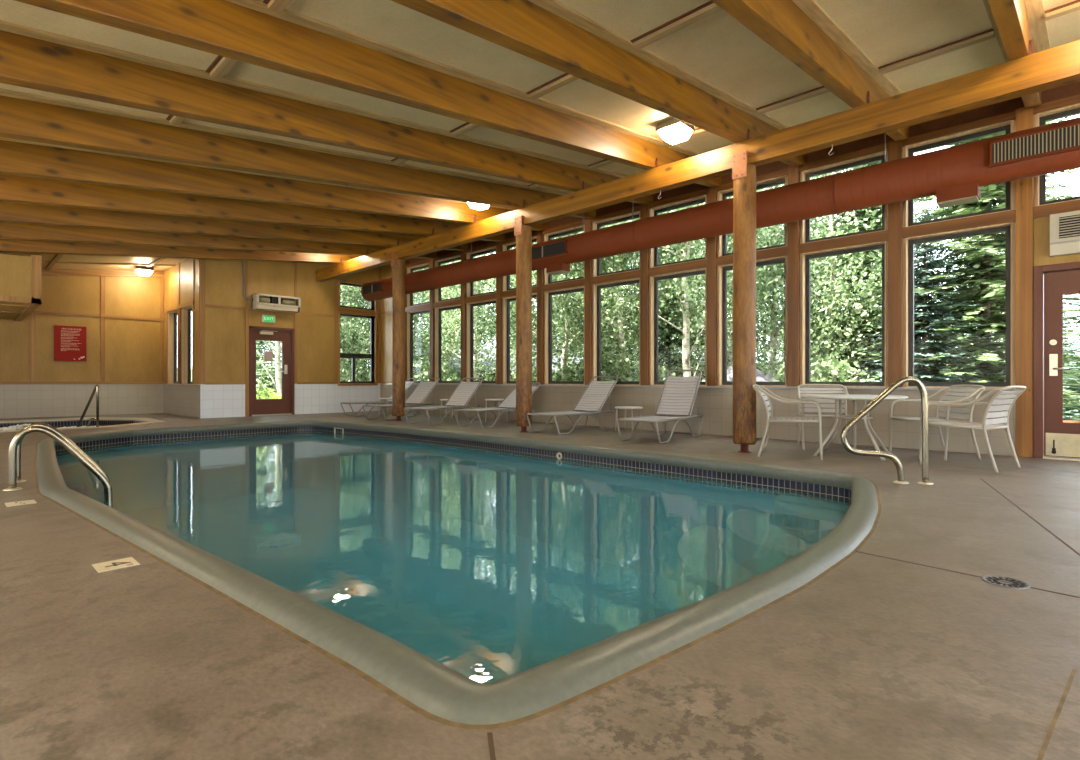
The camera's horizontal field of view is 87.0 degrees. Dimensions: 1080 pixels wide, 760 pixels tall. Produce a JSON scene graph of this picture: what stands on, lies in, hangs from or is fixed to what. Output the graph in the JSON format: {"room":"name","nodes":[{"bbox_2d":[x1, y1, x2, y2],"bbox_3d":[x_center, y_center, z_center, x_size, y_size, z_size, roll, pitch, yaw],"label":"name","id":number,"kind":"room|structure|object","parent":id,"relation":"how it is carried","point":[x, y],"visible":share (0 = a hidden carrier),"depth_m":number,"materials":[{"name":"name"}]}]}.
{"room":"indoor swimming pool","nodes":[
{"label":"indoor swimming pool","id":0,"kind":"room"},
{"bbox_2d":[0,253,41,321],"bbox_3d":[-11.188,-1.690,9.734,4.180,0.810,3.660,0,0,44],"label":"wall","id":1,"kind":"structure","parent":0,"point":[20,276],"depth_m":9.48,"materials":[{"name":"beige wood"}]},
{"bbox_2d":[0,268,163,418],"bbox_3d":[-11.745,-0.968,12.281,0.240,3.606,6.550,0,0,44],"label":"wall","id":2,"kind":"structure","parent":0,"point":[121,312],"depth_m":13.38,"materials":[{"name":"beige wood"}]},
{"bbox_2d":[54,325,85,360],"bbox_3d":[-10.818,-0.840,13.102,0.033,0.810,0.580,0,0,44],"label":"sign","id":3,"kind":"object","parent":2,"relation":"attached to","point":[69,341],"visible":1,"depth_m":13.08,"materials":[{"name":"red"}]},
{"bbox_2d":[61,331,80,350],"bbox_3d":[-10.801,-0.899,13.100,0.001,0.460,0.360,0,0,44],"label":"print","id":4,"kind":"object","parent":3,"relation":"attached to","point":[70,340],"depth_m":13.10,"materials":[{"name":"beige"}]},
{"bbox_2d":[164,258,199,417],"bbox_3d":[-8.399,-0.968,13.435,3.050,3.606,0.240,0,0,44],"label":"wall","id":5,"kind":"structure","parent":0,"point":[182,280],"depth_m":13.27,"materials":[{"name":"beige wood"}]},
{"bbox_2d":[168,310,176,383],"bbox_3d":[-8.860,-0.797,13.901,0.940,1.775,0.190,0,0,44],"label":"window","id":6,"kind":"structure","parent":5,"relation":"in","point":[172,316],"depth_m":14.20,"materials":[{"name":"brown wood"}]},
{"bbox_2d":[181,305,191,383],"bbox_3d":[-8.004,-0.797,13.075,0.920,1.775,0.190,0,0,44],"label":"window","id":7,"kind":"structure","parent":5,"relation":"in","point":[185,311],"depth_m":13.36,"materials":[{"name":"brown wood"}]},
{"bbox_2d":[198,259,386,418],"bbox_3d":[-5.842,-1.218,14.017,0.222,4.106,4.550,0,0,44],"label":"wall","id":8,"kind":"structure","parent":0,"point":[226,317],"depth_m":13.43,"materials":[{"name":"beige wood"}]},
{"bbox_2d":[242,260,300,312],"bbox_3d":[-6.235,-2.247,13.237,0.340,1.244,1.218,0,0,44],"label":"wall heater","id":9,"kind":"object","parent":8,"relation":"attached to","point":[268,302],"visible":0.97,"depth_m":13.19,"materials":[{"name":"beige metal"}]},
{"bbox_2d":[256,304,297,312],"bbox_3d":[-6.184,-1.675,13.319,0.260,0.100,0.930,0,0,44],"label":"air conditioner","id":10,"kind":"object","parent":9,"relation":"on","point":[269,307],"depth_m":13.27,"materials":[{"name":"beige metal"}]},
{"bbox_2d":[249,326,294,415],"bbox_3d":[-6.372,-0.205,13.459,0.234,2.080,1.030,0,0,44],"label":"door","id":11,"kind":"structure","parent":8,"relation":"in","point":[286,405],"depth_m":13.52,"materials":[{"name":"red paint"}]},
{"bbox_2d":[338,279,377,385],"bbox_3d":[-4.848,-1.220,15.018,0.260,2.730,1.110,0,0,44],"label":"window","id":12,"kind":"structure","parent":8,"relation":"in","point":[348,311],"depth_m":15.03,"materials":[{"name":"brown wood"}]},
{"bbox_2d":[0,411,1079,759],"bbox_3d":[-3.164,0.835,7.017,19.900,0.001,10.900,0,0,44],"label":"floor","id":13,"kind":"structure","parent":0,"point":[877,658],"depth_m":1.72,"materials":[{"name":"concrete"}]},
{"bbox_2d":[3,423,112,507],"bbox_3d":[-3.922,1.071,4.671,0.685,1.428,0.529,0,0,-39],"label":"handrail","id":14,"kind":"object","parent":13,"relation":"attached to","point":[14,455],"visible":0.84,"depth_m":4.56,"materials":[{"name":"silver metal"}]},
{"bbox_2d":[0,417,165,431],"bbox_3d":[-9.793,1.279,10.299,3.452,0.912,4.766,0,0,44],"label":"tub","id":15,"kind":"object","parent":13,"relation":"in","point":[123,421],"visible":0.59,"depth_m":11.96,"materials":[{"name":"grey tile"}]},
{"bbox_2d":[76,385,100,427],"bbox_3d":[-8.034,0.540,10.052,0.781,0.916,0.090,0,0,23],"label":"handrail","id":16,"kind":"object","parent":15,"relation":"attached to","point":[96,389],"visible":0.96,"depth_m":9.93,"materials":[{"name":"silver metal"}]},
{"bbox_2d":[92,557,139,572],"bbox_3d":[-1.916,0.835,2.569,0.150,0.008,0.150,0,0,43],"label":"depth marker","id":17,"kind":"object","parent":13,"relation":"on","point":[125,562],"visible":1,"depth_m":2.56,"materials":[{"name":"beige tile"}]},
{"bbox_2d":[340,378,417,416],"bbox_3d":[-3.821,0.392,13.603,1.741,0.885,0.602,0,0,-39],"label":"chaise lounge","id":18,"kind":"object","parent":13,"relation":"on","point":[406,382],"visible":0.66,"depth_m":13.50,"materials":[{"name":"grey"}]},
{"bbox_2d":[391,252,404,420],"bbox_3d":[-2.903,-0.880,11.666,0.261,3.430,0.276,0,0,44],"label":"column","id":19,"kind":"structure","parent":13,"relation":"on","point":[398,265],"depth_m":11.56,"materials":[{"name":"brown wood"}]},
{"bbox_2d":[362,378,439,420],"bbox_3d":[-2.965,0.392,12.338,0.602,0.885,1.741,0,0,34],"label":"chaise lounge","id":20,"kind":"object","parent":13,"relation":"on","point":[418,400],"visible":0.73,"depth_m":12.67,"materials":[{"name":"grey"}]},
{"bbox_2d":[403,378,482,424],"bbox_3d":[-1.864,0.392,11.268,0.602,0.885,1.741,0,0,33],"label":"chaise lounge","id":21,"kind":"object","parent":13,"relation":"on","point":[458,399],"visible":0.98,"depth_m":11.60,"materials":[{"name":"grey"}]},
{"bbox_2d":[34,420,881,728],"bbox_3d":[-2.270,1.441,6.359,10.554,1.288,5.241,0,0,44],"label":"swimming pool","id":22,"kind":"object","parent":13,"relation":"in","point":[472,591],"visible":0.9,"depth_m":5.69,"materials":[{"name":"teal liquid"}]},
{"bbox_2d":[487,732,495,759],"bbox_3d":[-0.066,0.835,1.026,0.012,0.002,0.647,0,0,-9],"label":"trim","id":23,"kind":"structure","parent":13,"relation":"on","point":[490,735],"depth_m":1.29,"materials":[{"name":"brown"}]},
{"bbox_2d":[454,383,539,427],"bbox_3d":[-0.748,0.443,10.611,0.602,0.782,1.823,0,0,38],"label":"chaise lounge","id":24,"kind":"object","parent":13,"relation":"on","point":[509,406],"visible":0.78,"depth_m":10.75,"materials":[{"name":"grey"}]},
{"bbox_2d":[514,215,531,432],"bbox_3d":[-0.262,-0.880,9.115,0.260,3.430,0.276,0,0,44],"label":"column","id":25,"kind":"structure","parent":13,"relation":"on","point":[523,232],"depth_m":9.01,"materials":[{"name":"brown wood"}]},
{"bbox_2d":[316,40,1079,281],"bbox_3d":[0.449,-2.663,8.433,16.670,0.405,0.164,0,0,44],"label":"girder","id":26,"kind":"object","parent":25,"relation":"on","point":[1058,66],"visible":1,"depth_m":6.10,"materials":[{"name":"brown wood"}]},
{"bbox_2d":[526,376,617,434],"bbox_3d":[0.579,0.381,9.349,0.602,0.907,1.721,0,0,43],"label":"chaise lounge","id":27,"kind":"object","parent":13,"relation":"on","point":[601,389],"visible":1,"depth_m":9.61,"materials":[{"name":"grey plastic"}]},
{"bbox_2d":[615,406,642,431],"bbox_3d":[1.438,0.635,9.205,0.450,0.401,0.450,0,0,38],"label":"side table","id":28,"kind":"object","parent":13,"relation":"on","point":[617,407],"visible":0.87,"depth_m":9.17,"materials":[{"name":"grey"}]},
{"bbox_2d":[616,370,702,443],"bbox_3d":[1.743,0.338,8.106,0.602,0.992,1.620,0,0,38],"label":"chaise lounge","id":29,"kind":"object","parent":13,"relation":"on","point":[683,390],"visible":1,"depth_m":8.45,"materials":[{"name":"grey plastic"}]},
{"bbox_2d":[732,150,756,452],"bbox_3d":[2.363,-0.880,6.578,0.260,3.430,0.273,0,0,44],"label":"column","id":30,"kind":"structure","parent":13,"relation":"on","point":[743,172],"depth_m":6.47,"materials":[{"name":"brown wood"}]},
{"bbox_2d":[752,384,822,459],"bbox_3d":[2.747,0.444,6.318,0.706,0.789,0.589,0,0,26],"label":"armchair","id":31,"kind":"object","parent":13,"relation":"on","point":[758,389],"visible":0.99,"depth_m":6.18,"materials":[{"name":"beige"}]},
{"bbox_2d":[797,384,855,449],"bbox_3d":[3.517,0.444,7.030,0.589,0.789,0.706,0,0,19],"label":"armchair","id":32,"kind":"object","parent":13,"relation":"on","point":[801,408],"visible":0.7,"depth_m":7.21,"materials":[{"name":"beige"}]},
{"bbox_2d":[801,394,907,460],"bbox_3d":[3.482,0.509,6.341,1.050,0.672,1.050,0,0,44],"label":"patio table","id":33,"kind":"object","parent":13,"relation":"on","point":[838,414],"visible":0.87,"depth_m":6.29,"materials":[{"name":"grey plastic"}]},
{"bbox_2d":[841,376,933,484],"bbox_3d":[2.826,0.403,4.641,0.684,0.866,0.110,0,0,11],"label":"handrail","id":34,"kind":"object","parent":13,"relation":"on","point":[924,397],"visible":1,"depth_m":4.60,"materials":[{"name":"silver metal"}]},
{"bbox_2d":[889,385,984,459],"bbox_3d":[4.317,0.444,6.197,0.706,0.789,0.589,0,0,2],"label":"armchair","id":35,"kind":"object","parent":13,"relation":"on","point":[975,392],"visible":0.71,"depth_m":6.21,"materials":[{"name":"beige plastic"}]},
{"bbox_2d":[855,551,1079,597],"bbox_3d":[2.351,0.835,1.873,0.012,0.002,2.425,0,0,-42],"label":"trim","id":36,"kind":"structure","parent":13,"relation":"on","point":[855,551],"depth_m":2.46,"materials":[{"name":"brown"}]},
{"bbox_2d":[919,385,1025,472],"bbox_3d":[4.177,0.444,5.486,0.589,0.789,0.706,0,0,-33],"label":"armchair","id":37,"kind":"object","parent":13,"relation":"on","point":[997,399],"visible":0.93,"depth_m":5.38,"materials":[{"name":"beige plastic"}]},
{"bbox_2d":[982,575,1030,588],"bbox_3d":[1.919,0.834,2.345,0.156,0.008,0.156,0,0,44],"label":"floor drain","id":38,"kind":"object","parent":13,"relation":"on","point":[987,578],"visible":1,"depth_m":2.34,"materials":[{"name":"metal"}]},
{"bbox_2d":[981,479,1079,555],"bbox_3d":[2.768,0.835,3.059,0.018,0.002,3.993,0,0,29],"label":"trim","id":39,"kind":"structure","parent":13,"relation":"on","point":[1075,551],"depth_m":3.35,"materials":[{"name":"brown"}]},
{"bbox_2d":[1037,669,1076,759],"bbox_3d":[1.145,0.835,1.292,1.054,0.002,0.010,0,0,-41],"label":"trim","id":40,"kind":"structure","parent":13,"relation":"on","point":[1061,703],"depth_m":1.40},
{"bbox_2d":[0,0,1079,270],"bbox_3d":[-3.012,-2.650,5.446,22.700,1.816,14.050,0,0,44],"label":"ceiling","id":41,"kind":"structure","parent":0,"point":[903,46],"depth_m":4.99,"materials":[{"name":"brown wood"}]},
{"bbox_2d":[135,265,153,275],"bbox_3d":[-9.430,-2.619,13.555,0.330,0.241,0.330,0,0,44],"label":"ceiling lamp","id":42,"kind":"object","parent":41,"relation":"attached to","point":[142,270],"visible":0.97,"depth_m":13.46,"materials":[{"name":"white glass"}]},
{"bbox_2d":[0,239,408,264],"bbox_3d":[-7.137,-2.507,10.784,0.130,1.591,10.800,0,0,44],"label":"ceiling beam","id":43,"kind":"structure","parent":41,"relation":"attached to","point":[6,245],"depth_m":10.68,"materials":[{"name":"brown wood"}]},
{"bbox_2d":[0,222,436,258],"bbox_3d":[-6.260,-2.507,9.937,0.130,1.591,10.800,0,0,44],"label":"ceiling beam","id":44,"kind":"structure","parent":41,"relation":"attached to","point":[17,231],"depth_m":9.79,"materials":[{"name":"brown wood"}]},
{"bbox_2d":[0,202,468,250],"bbox_3d":[-5.383,-2.507,9.090,0.130,1.591,10.800,0,0,44],"label":"ceiling beam","id":45,"kind":"structure","parent":41,"relation":"attached to","point":[20,213],"depth_m":8.85,"materials":[{"name":"brown wood"}]},
{"bbox_2d":[0,174,504,241],"bbox_3d":[-4.506,-2.507,8.243,0.130,1.591,10.800,0,0,44],"label":"ceiling beam","id":46,"kind":"structure","parent":41,"relation":"attached to","point":[13,189],"depth_m":7.90,"materials":[{"name":"brown wood"}]},
{"bbox_2d":[0,140,546,230],"bbox_3d":[-3.628,-2.507,7.396,0.130,1.591,10.800,0,0,44],"label":"ceiling beam","id":47,"kind":"structure","parent":41,"relation":"attached to","point":[16,158],"depth_m":6.93,"materials":[{"name":"brown wood"}]},
{"bbox_2d":[0,95,595,218],"bbox_3d":[-2.752,-2.507,6.550,0.130,1.591,10.800,0,0,44],"label":"ceiling beam","id":48,"kind":"structure","parent":41,"relation":"attached to","point":[20,119],"depth_m":5.94,"materials":[{"name":"brown wood"}]},
{"bbox_2d":[0,30,652,204],"bbox_3d":[-1.875,-2.507,5.703,0.130,1.591,10.800,0,0,44],"label":"ceiling beam","id":49,"kind":"structure","parent":41,"relation":"attached to","point":[25,61],"depth_m":4.92,"materials":[{"name":"brown wood"}]},
{"bbox_2d":[14,0,721,187],"bbox_3d":[-0.998,-2.507,4.856,0.130,1.591,10.800,0,0,44],"label":"ceiling beam","id":50,"kind":"structure","parent":41,"relation":"attached to","point":[224,28],"depth_m":4.29,"materials":[{"name":"brown wood"}]},
{"bbox_2d":[391,0,804,166],"bbox_3d":[-0.120,-2.507,4.009,0.130,1.591,10.800,0,0,44],"label":"ceiling beam","id":51,"kind":"structure","parent":41,"relation":"attached to","point":[523,27],"depth_m":4.46,"materials":[{"name":"brown wood"}]},
{"bbox_2d":[655,118,694,144],"bbox_3d":[1.581,-2.927,6.647,0.330,0.241,0.330,0,0,44],"label":"ceiling lamp","id":52,"kind":"object","parent":41,"relation":"attached to","point":[673,130],"visible":0.98,"depth_m":6.57,"materials":[{"name":"white glass"}]},
{"bbox_2d":[711,0,908,140],"bbox_3d":[0.756,-2.507,3.162,0.130,1.591,10.800,0,0,44],"label":"ceiling beam","id":53,"kind":"structure","parent":41,"relation":"attached to","point":[781,24],"depth_m":4.52,"materials":[{"name":"brown wood"}]},
{"bbox_2d":[987,0,1041,107],"bbox_3d":[1.634,-2.507,2.315,0.130,1.591,10.800,0,0,44],"label":"ceiling beam","id":54,"kind":"structure","parent":41,"relation":"attached to","point":[1010,17],"depth_m":4.40,"materials":[{"name":"brown wood"}]},
{"bbox_2d":[191,361,1076,417],"bbox_3d":[5.252,0.041,31.351,60.000,3.208,46.000,0,0,44],"label":"ground","id":55,"kind":"structure","parent":0,"point":[1073,361],"depth_m":35.10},
{"bbox_2d":[256,379,269,398],"bbox_3d":[-8.191,0.584,15.125,1.842,1.796,1.794,0,0,27],"label":"leafy bush","id":56,"kind":"object","parent":55,"relation":"on","point":[261,384],"visible":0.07,"depth_m":15.40,"materials":[{"name":"green plant"}]},
{"bbox_2d":[256,341,281,398],"bbox_3d":[-10.887,-1.619,21.927,4.483,7.051,4.621,0,0,15],"label":"spruce tree","id":57,"kind":"object","parent":55,"relation":"on","point":[260,342],"visible":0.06,"depth_m":21.84,"materials":[{"name":"green plant"}]},
{"bbox_2d":[256,298,358,397],"bbox_3d":[-8.905,-2.900,18.762,4.973,9.652,5.405,0,0,34],"label":"tree","id":58,"kind":"object","parent":55,"relation":"on","point":[278,347],"visible":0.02,"depth_m":18.99,"materials":[{"name":"green plant"}]},
{"bbox_2d":[256,336,363,396],"bbox_3d":[-8.319,-2.398,20.907,4.869,9.034,4.664,0,0,22],"label":"spruce tree","id":59,"kind":"object","parent":55,"relation":"on","point":[271,382],"visible":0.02,"depth_m":20.16,"materials":[{"name":"green plant"}]},
{"bbox_2d":[276,286,369,380],"bbox_3d":[-6.888,-2.564,19.411,4.626,8.764,4.977,0,0,-31],"label":"tree","id":60,"kind":"object","parent":55,"relation":"on","point":[348,346],"visible":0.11,"depth_m":19.03,"materials":[{"name":"green plant"}]},
{"bbox_2d":[340,288,369,380],"bbox_3d":[-6.738,-1.977,20.738,4.070,7.710,4.378,0,0,-9],"label":"tree","id":61,"kind":"object","parent":55,"relation":"on","point":[361,376],"visible":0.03,"depth_m":20.16,"materials":[{"name":"green plant"}]},
{"bbox_2d":[340,271,426,380],"bbox_3d":[-5.506,-2.418,18.806,4.144,8.043,4.504,0,0,-21],"label":"tree","id":62,"kind":"object","parent":55,"relation":"on","point":[367,303],"visible":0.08,"depth_m":18.75,"materials":[{"name":"green plant"}]},
{"bbox_2d":[387,353,459,383],"bbox_3d":[-3.632,0.315,18.010,2.395,2.335,2.332,0,0,29],"label":"leafy bush","id":63,"kind":"object","parent":55,"relation":"on","point":[418,374],"visible":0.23,"depth_m":17.74,"materials":[{"name":"green plant"}]},
{"bbox_2d":[359,268,494,379],"bbox_3d":[-4.305,-3.050,21.468,5.310,9.462,5.003,0,0,16],"label":"tree","id":64,"kind":"object","parent":55,"relation":"on","point":[420,326],"visible":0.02,"depth_m":20.09,"materials":[{"name":"green plant"}]},
{"bbox_2d":[413,264,512,380],"bbox_3d":[-3.005,-2.570,19.715,4.816,8.481,4.477,0,0,-17],"label":"tree","id":65,"kind":"object","parent":55,"relation":"on","point":[426,299],"visible":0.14,"depth_m":19.43,"materials":[{"name":"green plant"}]},
{"bbox_2d":[413,248,534,380],"bbox_3d":[-1.794,-2.498,17.636,4.504,8.043,4.144,0,0,-30],"label":"tree","id":66,"kind":"object","parent":55,"relation":"on","point":[446,326],"visible":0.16,"depth_m":17.07,"materials":[{"name":"green plant"}]},
{"bbox_2d":[413,349,582,380],"bbox_3d":[-1.213,0.370,25.000,8.800,3.470,5.000,0,0,0],"label":"bush","id":67,"kind":"object","parent":55,"relation":"on","point":[494,350],"visible":0.04,"depth_m":23.17,"materials":[{"name":"green"}]},
{"bbox_2d":[459,243,580,380],"bbox_3d":[-0.323,-2.338,16.290,4.070,7.710,4.378,0,0,-21],"label":"tree","id":68,"kind":"object","parent":55,"relation":"on","point":[534,325],"visible":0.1,"depth_m":15.82,"materials":[{"name":"green plant"}]},
{"bbox_2d":[493,233,635,374],"bbox_3d":[1.009,-2.662,19.861,5.074,9.042,4.781,0,0,35],"label":"tree","id":69,"kind":"object","parent":55,"relation":"on","point":[573,233],"visible":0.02,"depth_m":19.96,"materials":[{"name":"green plant"}]},
{"bbox_2d":[474,221,661,380],"bbox_3d":[0.731,-2.935,13.965,4.899,8.730,4.616,0,0,41],"label":"tree","id":70,"kind":"object","parent":55,"relation":"on","point":[563,361],"visible":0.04,"depth_m":14.06,"materials":[{"name":"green plant"}]},
{"bbox_2d":[555,359,619,380],"bbox_3d":[1.170,0.449,13.394,2.027,1.976,1.973,0,0,41],"label":"leafy bush","id":71,"kind":"object","parent":55,"relation":"on","point":[559,377],"visible":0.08,"depth_m":13.11,"materials":[{"name":"green plant"}]},
{"bbox_2d":[532,211,700,380],"bbox_3d":[1.597,-2.371,13.219,4.070,7.710,4.378,0,0,33],"label":"tree","id":72,"kind":"object","parent":55,"relation":"on","point":[620,342],"visible":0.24,"depth_m":13.01,"materials":[{"name":"green plant"}]},
{"bbox_2d":[552,234,695,378],"bbox_3d":[1.557,-2.296,14.407,3.937,7.641,4.279,0,0,-4],"label":"tree","id":73,"kind":"object","parent":55,"relation":"on","point":[564,340],"visible":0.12,"depth_m":13.40,"materials":[{"name":"green plant"}]},
{"bbox_2d":[601,358,677,380],"bbox_3d":[2.216,0.467,12.611,2.027,1.976,1.973,0,0,-8],"label":"leafy bush","id":74,"kind":"object","parent":55,"relation":"on","point":[635,365],"visible":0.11,"depth_m":12.46,"materials":[{"name":"green plant"}]},
{"bbox_2d":[612,212,704,380],"bbox_3d":[3.664,-2.200,16.054,4.629,8.589,4.434,0,0,16],"label":"spruce tree","id":75,"kind":"object","parent":55,"relation":"on","point":[662,348],"visible":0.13,"depth_m":15.71,"materials":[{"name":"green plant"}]},
{"bbox_2d":[555,190,782,376],"bbox_3d":[2.844,-2.746,12.089,4.729,8.445,4.351,0,0,30],"label":"tree","id":76,"kind":"object","parent":55,"relation":"on","point":[686,353],"visible":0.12,"depth_m":11.86,"materials":[{"name":"green plant"}]},
{"bbox_2d":[661,191,783,379],"bbox_3d":[6.382,-2.777,19.462,4.829,9.132,5.124,0,0,-29],"label":"tree","id":77,"kind":"object","parent":55,"relation":"on","point":[756,191],"visible":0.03,"depth_m":19.48,"materials":[{"name":"green plant"}]},
{"bbox_2d":[701,365,777,381],"bbox_3d":[4.064,0.403,11.500,1.755,1.676,1.755,0,0,-24],"label":"patio umbrella","id":78,"kind":"object","parent":55,"relation":"on","point":[760,377],"visible":0.04,"depth_m":10.99,"materials":[{"name":"grey fabric"}]},
{"bbox_2d":[661,185,819,381],"bbox_3d":[4.819,-2.041,14.376,4.378,7.710,4.070,0,0,33],"label":"tree","id":79,"kind":"object","parent":55,"relation":"on","point":[764,336],"visible":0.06,"depth_m":14.14,"materials":[{"name":"green plant"}]},
{"bbox_2d":[680,173,876,376],"bbox_3d":[4.934,-2.314,12.517,4.504,8.043,4.144,0,0,-14],"label":"tree","id":80,"kind":"object","parent":55,"relation":"on","point":[768,230],"visible":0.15,"depth_m":12.34,"materials":[{"name":"green plant"}]},
{"bbox_2d":[769,354,874,381],"bbox_3d":[5.011,0.496,10.199,1.973,1.976,2.027,0,0,-17],"label":"leafy bush","id":81,"kind":"object","parent":55,"relation":"on","point":[826,365],"visible":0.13,"depth_m":9.86,"materials":[{"name":"green plant"}]},
{"bbox_2d":[728,161,979,381],"bbox_3d":[5.945,-2.188,11.171,4.378,7.710,4.070,0,0,1],"label":"tree","id":82,"kind":"object","parent":55,"relation":"on","point":[829,339],"visible":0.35,"depth_m":10.71,"materials":[{"name":"green plant"}]},
{"bbox_2d":[774,161,970,381],"bbox_3d":[6.733,-2.107,11.534,4.188,8.112,4.372,0,0,23],"label":"spruce tree","id":83,"kind":"object","parent":55,"relation":"on","point":[877,215],"visible":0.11,"depth_m":11.34,"materials":[{"name":"green plant"}]},
{"bbox_2d":[859,208,1003,381],"bbox_3d":[6.498,-0.724,9.552,2.789,4.387,2.876,0,0,32],"label":"spruce tree","id":84,"kind":"object","parent":55,"relation":"on","point":[925,373],"visible":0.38,"depth_m":9.44,"materials":[{"name":"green plant"}]},
{"bbox_2d":[851,117,1079,420],"bbox_3d":[7.747,-2.610,9.760,4.681,9.066,4.886,0,0,-7],"label":"spruce tree","id":85,"kind":"object","parent":55,"relation":"on","point":[987,275],"visible":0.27,"depth_m":9.49,"materials":[{"name":"green plant"}]},
{"bbox_2d":[1063,307,1079,420],"bbox_3d":[11.303,-0.186,11.538,2.567,3.917,2.490,0,0,-32],"label":"spruce tree","id":86,"kind":"object","parent":55,"relation":"on","point":[1075,328],"visible":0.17,"depth_m":11.70,"materials":[{"name":"green plant"}]},
{"bbox_2d":[1063,300,1079,418],"bbox_3d":[13.712,-0.413,14.961,2.160,4.008,2.069,0,0,-29],"label":"spruce tree","id":87,"kind":"object","parent":55,"relation":"on","point":[1065,339],"visible":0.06,"depth_m":14.82,"materials":[{"name":"green plant"}]},
{"bbox_2d":[380,81,1079,457],"bbox_3d":[1.706,-1.278,9.720,16.650,4.226,0.245,0,0,44],"label":"wall","id":88,"kind":"structure","parent":0,"point":[715,403],"depth_m":7.83,"materials":[{"name":"wood"}]},
{"bbox_2d":[407,263,429,383],"bbox_3d":[-2.995,-1.390,14.302,1.075,2.960,0.165,0,0,44],"label":"window","id":89,"kind":"structure","parent":88,"relation":"in","point":[427,265],"depth_m":14.61,"materials":[{"name":"wood"}]},
{"bbox_2d":[435,255,460,383],"bbox_3d":[-2.118,-1.390,13.455,1.075,2.960,0.165,0,0,44],"label":"window","id":90,"kind":"structure","parent":88,"relation":"in","point":[438,310],"depth_m":13.76,"materials":[{"name":"wood"}]},
{"bbox_2d":[467,246,495,383],"bbox_3d":[-1.241,-1.390,12.608,1.075,2.960,0.165,0,0,44],"label":"window","id":91,"kind":"structure","parent":88,"relation":"in","point":[470,286],"depth_m":12.92,"materials":[{"name":"wood"}]},
{"bbox_2d":[503,236,536,384],"bbox_3d":[-0.364,-1.390,11.761,1.075,2.960,0.165,0,0,44],"label":"window","id":92,"kind":"structure","parent":88,"relation":"in","point":[506,279],"depth_m":12.08,"materials":[{"name":"brown metal"}]},
{"bbox_2d":[544,225,584,384],"bbox_3d":[0.513,-1.390,10.914,1.075,2.960,0.165,0,0,44],"label":"window","id":93,"kind":"structure","parent":88,"relation":"in","point":[547,277],"depth_m":11.20,"materials":[{"name":"brown wood"}]},
{"bbox_2d":[593,211,639,384],"bbox_3d":[1.390,-1.390,10.067,1.075,2.960,0.165,0,0,44],"label":"window","id":94,"kind":"structure","parent":88,"relation":"in","point":[597,288],"depth_m":10.35,"materials":[{"name":"brown metal"}]},
{"bbox_2d":[649,195,706,385],"bbox_3d":[2.267,-1.390,9.220,1.075,2.960,0.165,0,0,44],"label":"window","id":95,"kind":"structure","parent":88,"relation":"in","point":[653,252],"depth_m":9.51,"materials":[{"name":"brown wood"}]},
{"bbox_2d":[717,175,787,385],"bbox_3d":[3.144,-1.390,8.373,1.075,2.960,0.165,0,0,44],"label":"window","id":96,"kind":"structure","parent":88,"relation":"in","point":[722,270],"depth_m":8.66,"materials":[{"name":"brown wood"}]},
{"bbox_2d":[800,151,887,386],"bbox_3d":[4.021,-1.390,7.527,1.075,2.960,0.165,0,0,44],"label":"window","id":97,"kind":"structure","parent":88,"relation":"in","point":[805,225],"depth_m":7.65,"materials":[{"name":"brown wood"}]},
{"bbox_2d":[903,119,1015,387],"bbox_3d":[4.898,-1.390,6.680,1.075,2.960,0.165,0,0,44],"label":"window","id":98,"kind":"structure","parent":88,"relation":"in","point":[1009,126],"depth_m":6.61,"materials":[{"name":"brown wood"}]},
{"bbox_2d":[1033,262,1079,460],"bbox_3d":[5.764,-0.193,5.812,1.082,2.055,0.230,0,0,44],"label":"door","id":99,"kind":"structure","parent":88,"relation":"in","point":[1053,438],"depth_m":6.06,"materials":[{"name":"red paint"}]},
{"bbox_2d":[1033,103,1079,206],"bbox_3d":[5.775,-2.368,5.833,1.075,1.005,0.165,0,0,44],"label":"window","id":100,"kind":"structure","parent":88,"relation":"in","point":[1040,119],"depth_m":6.12,"materials":[{"name":"wood"}]},
{"bbox_2d":[1049,210,1079,256],"bbox_3d":[5.639,-1.522,5.767,0.700,0.435,0.109,0,0,44],"label":"wall heater","id":101,"kind":"object","parent":88,"relation":"attached to","point":[1064,227],"visible":1,"depth_m":5.90,"materials":[{"name":"beige metal"}]},
{"bbox_3d":[3.996,-1.278,-0.036,0.200,4.226,11.100,0,0,44],"label":"wall","id":102,"kind":"structure","parent":0,"visible":0},
{"bbox_2d":[361,117,1079,300],"bbox_3d":[1.383,-2.365,8.788,15.820,1.030,0.505,0,0,44],"label":"air duct","id":103,"kind":"object","parent":102,"relation":"attached to","point":[955,175],"visible":0.97,"depth_m":6.67,"materials":[{"name":"red metal"}]},
{"bbox_2d":[362,282,383,295],"bbox_3d":[-4.020,-2.199,13.745,0.900,0.242,0.130,0,0,44],"label":"register","id":104,"kind":"object","parent":103,"relation":"attached to","point":[374,288],"depth_m":13.70,"materials":[{"name":"red"}]},
{"bbox_2d":[532,239,567,260],"bbox_3d":[0.070,-2.199,9.796,1.110,0.242,0.130,0,0,44],"label":"register","id":105,"kind":"object","parent":103,"relation":"attached to","point":[554,250],"depth_m":9.65,"materials":[{"name":"red"}]},
{"bbox_2d":[546,262,569,274],"bbox_3d":[0.313,-1.948,9.846,0.370,0.195,0.200,0,0,44],"label":"register","id":106,"kind":"object","parent":103,"relation":"attached to","point":[553,268],"depth_m":9.77,"materials":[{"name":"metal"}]},
{"bbox_2d":[936,181,979,207],"bbox_3d":[4.362,-1.948,5.935,0.350,0.195,0.200,0,0,44],"label":"register","id":107,"kind":"object","parent":103,"relation":"attached to","point":[964,192],"depth_m":5.87,"materials":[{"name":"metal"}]},
{"bbox_2d":[988,122,1079,167],"bbox_3d":[4.803,-2.199,5.225,1.070,0.242,0.130,0,0,44],"label":"register","id":108,"kind":"object","parent":103,"relation":"attached to","point":[1063,141],"depth_m":5.33,"materials":[{"name":"red"}]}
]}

